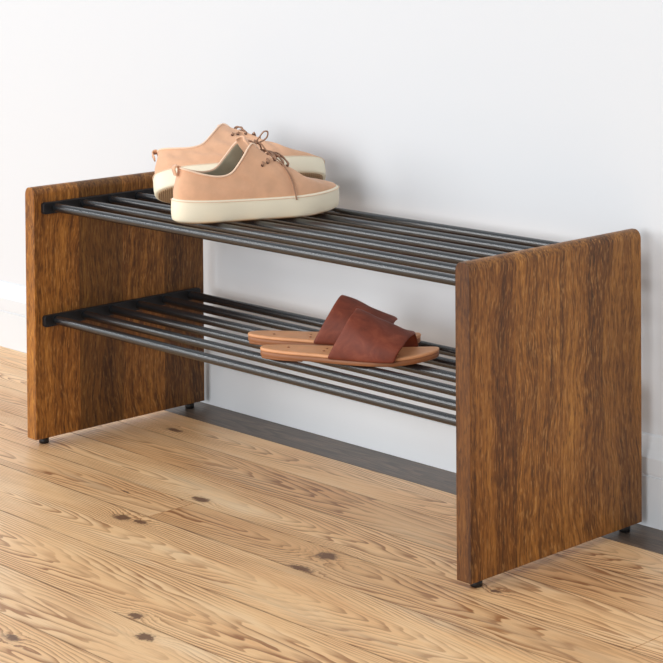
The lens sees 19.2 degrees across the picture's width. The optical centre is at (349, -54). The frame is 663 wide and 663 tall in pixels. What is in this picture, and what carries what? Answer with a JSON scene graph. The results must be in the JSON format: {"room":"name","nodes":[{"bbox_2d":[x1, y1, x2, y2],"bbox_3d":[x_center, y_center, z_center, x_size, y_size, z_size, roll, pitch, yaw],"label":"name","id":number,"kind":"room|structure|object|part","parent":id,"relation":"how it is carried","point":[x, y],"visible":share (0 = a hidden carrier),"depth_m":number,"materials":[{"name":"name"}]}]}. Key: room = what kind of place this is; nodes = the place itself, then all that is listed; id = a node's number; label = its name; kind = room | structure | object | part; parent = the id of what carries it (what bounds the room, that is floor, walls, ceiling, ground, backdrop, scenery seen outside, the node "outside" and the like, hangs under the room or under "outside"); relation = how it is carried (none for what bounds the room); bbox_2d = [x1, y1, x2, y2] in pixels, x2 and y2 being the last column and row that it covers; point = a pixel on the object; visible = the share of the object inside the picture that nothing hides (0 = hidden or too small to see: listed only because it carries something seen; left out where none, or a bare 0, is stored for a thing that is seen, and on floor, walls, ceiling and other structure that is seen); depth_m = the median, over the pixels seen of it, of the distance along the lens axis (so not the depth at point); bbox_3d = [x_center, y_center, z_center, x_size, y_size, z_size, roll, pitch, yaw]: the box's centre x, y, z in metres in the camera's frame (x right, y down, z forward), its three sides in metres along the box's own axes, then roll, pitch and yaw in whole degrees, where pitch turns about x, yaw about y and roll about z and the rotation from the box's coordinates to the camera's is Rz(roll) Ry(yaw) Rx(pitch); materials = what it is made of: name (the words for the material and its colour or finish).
{"room":"home entryway","nodes":[
{"label":"home entryway","id":0,"kind":"room"},
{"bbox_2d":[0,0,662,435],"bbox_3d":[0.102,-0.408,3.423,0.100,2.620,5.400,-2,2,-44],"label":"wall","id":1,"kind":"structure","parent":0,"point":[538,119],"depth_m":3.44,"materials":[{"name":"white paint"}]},
{"bbox_2d":[0,280,662,530],"bbox_3d":[0.069,0.813,3.411,0.016,0.139,5.400,-2,2,-44],"label":"baseboard","id":2,"kind":"structure","parent":1,"relation":"attached to","point":[402,435],"depth_m":3.50,"materials":[{"name":"white paint"}]},
{"bbox_2d":[0,346,662,662],"bbox_3d":[-0.753,0.917,2.615,2.331,0.020,5.399,-2,2,-44],"label":"floor","id":3,"kind":"structure","parent":0,"point":[203,533],"depth_m":2.85,"materials":[{"name":"brown wood"}]},
{"bbox_2d":[25,171,641,587],"bbox_3d":[-0.066,0.658,3.232,0.388,0.460,1.067,-2,2,-44],"label":"shoe rack","id":4,"kind":"object","parent":3,"relation":"on","point":[547,420],"visible":0.91,"depth_m":2.97,"materials":[{"name":"brown wood"}]},
{"bbox_3d":[-0.416,0.460,3.587,0.358,0.021,0.009,-2,2,-44],"label":"mounting rail","id":5,"kind":"part","parent":4,"relation":"part of","materials":[{"name":"black metal"}]},
{"bbox_3d":[-0.428,0.646,3.604,0.388,0.448,0.027,-2,2,-44],"label":"panel","id":6,"kind":"part","parent":4,"relation":"part of","materials":[{"name":"brown wood"}]},
{"bbox_3d":[-0.415,0.661,3.592,0.358,0.021,0.009,-2,2,-44],"label":"mounting rail","id":7,"kind":"part","parent":4,"relation":"part of","materials":[{"name":"black metal"}]},
{"bbox_2d":[152,123,325,202],"bbox_3d":[-0.197,0.384,3.466,0.307,0.140,0.138,0,1,-4],"label":"sneaker","id":8,"kind":"object","parent":4,"relation":"on","point":[205,156],"visible":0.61,"depth_m":3.43,"materials":[{"name":"leather"}]},
{"bbox_3d":[-0.177,0.469,3.120,0.015,0.015,0.998,-2,2,-44],"label":"rod","id":9,"kind":"part","parent":4,"relation":"part of","materials":[{"name":"black metal"}]},
{"bbox_3d":[-0.176,0.670,3.124,0.015,0.015,0.998,-2,2,-44],"label":"rod","id":10,"kind":"part","parent":4,"relation":"part of","materials":[{"name":"black metal"}]},
{"bbox_2d":[171,130,338,223],"bbox_3d":[-0.155,0.383,3.307,0.308,0.147,0.103,-1,2,-29],"label":"sneaker","id":11,"kind":"object","parent":4,"relation":"on","point":[247,184],"visible":1,"depth_m":3.27,"materials":[{"name":"leather"}]},
{"bbox_3d":[-0.132,0.669,3.167,0.015,0.015,0.998,-2,2,-44],"label":"rod","id":12,"kind":"part","parent":4,"relation":"part of","materials":[{"name":"black metal"}]},
{"bbox_3d":[-0.133,0.468,3.163,0.015,0.015,0.998,-2,2,-44],"label":"rod","id":13,"kind":"part","parent":4,"relation":"part of","materials":[{"name":"black metal"}]},
{"bbox_3d":[-0.088,0.667,3.210,0.015,0.015,0.998,-2,2,-44],"label":"rod","id":14,"kind":"part","parent":4,"relation":"part of","materials":[{"name":"black metal"}]},
{"bbox_3d":[-0.089,0.467,3.206,0.015,0.015,0.998,-2,2,-44],"label":"rod","id":15,"kind":"part","parent":4,"relation":"part of","materials":[{"name":"black metal"}]},
{"bbox_3d":[-0.043,0.666,3.253,0.015,0.015,0.998,-2,2,-44],"label":"rod","id":16,"kind":"part","parent":4,"relation":"part of","materials":[{"name":"black metal"}]},
{"bbox_3d":[0.001,0.665,3.296,0.015,0.015,0.998,-2,2,-44],"label":"rod","id":17,"kind":"part","parent":4,"relation":"part of","materials":[{"name":"black metal"}]},
{"bbox_3d":[-0.045,0.465,3.248,0.015,0.015,0.998,-2,2,-44],"label":"rod","id":18,"kind":"part","parent":4,"relation":"part of","materials":[{"name":"black metal"}]},
{"bbox_3d":[0.045,0.664,3.339,0.015,0.015,0.998,-2,2,-44],"label":"rod","id":19,"kind":"part","parent":4,"relation":"part of","materials":[{"name":"black metal"}]},
{"bbox_2d":[248,295,420,345],"bbox_3d":[-0.026,0.618,3.240,0.290,0.082,0.099,0,1,9],"label":"sandal","id":20,"kind":"object","parent":4,"relation":"on","point":[344,307],"visible":0.6,"depth_m":3.22,"materials":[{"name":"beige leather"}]},
{"bbox_2d":[260,308,438,366],"bbox_3d":[-0.002,0.620,3.129,0.290,0.082,0.099,0,1,9],"label":"sandal","id":21,"kind":"object","parent":4,"relation":"on","point":[366,339],"visible":1,"depth_m":3.10,"materials":[{"name":"beige leather"}]},
{"bbox_3d":[-0.001,0.464,3.291,0.015,0.015,0.998,-2,2,-44],"label":"rod","id":22,"kind":"part","parent":4,"relation":"part of","materials":[{"name":"black metal"}]},
{"bbox_3d":[0.043,0.463,3.334,0.015,0.015,0.998,-2,2,-44],"label":"rod","id":23,"kind":"part","parent":4,"relation":"part of","materials":[{"name":"black metal"}]},
{"bbox_3d":[0.296,0.659,2.858,0.388,0.448,0.027,-2,2,-44],"label":"panel","id":24,"kind":"part","parent":4,"relation":"part of","materials":[{"name":"brown wood"}]}
]}

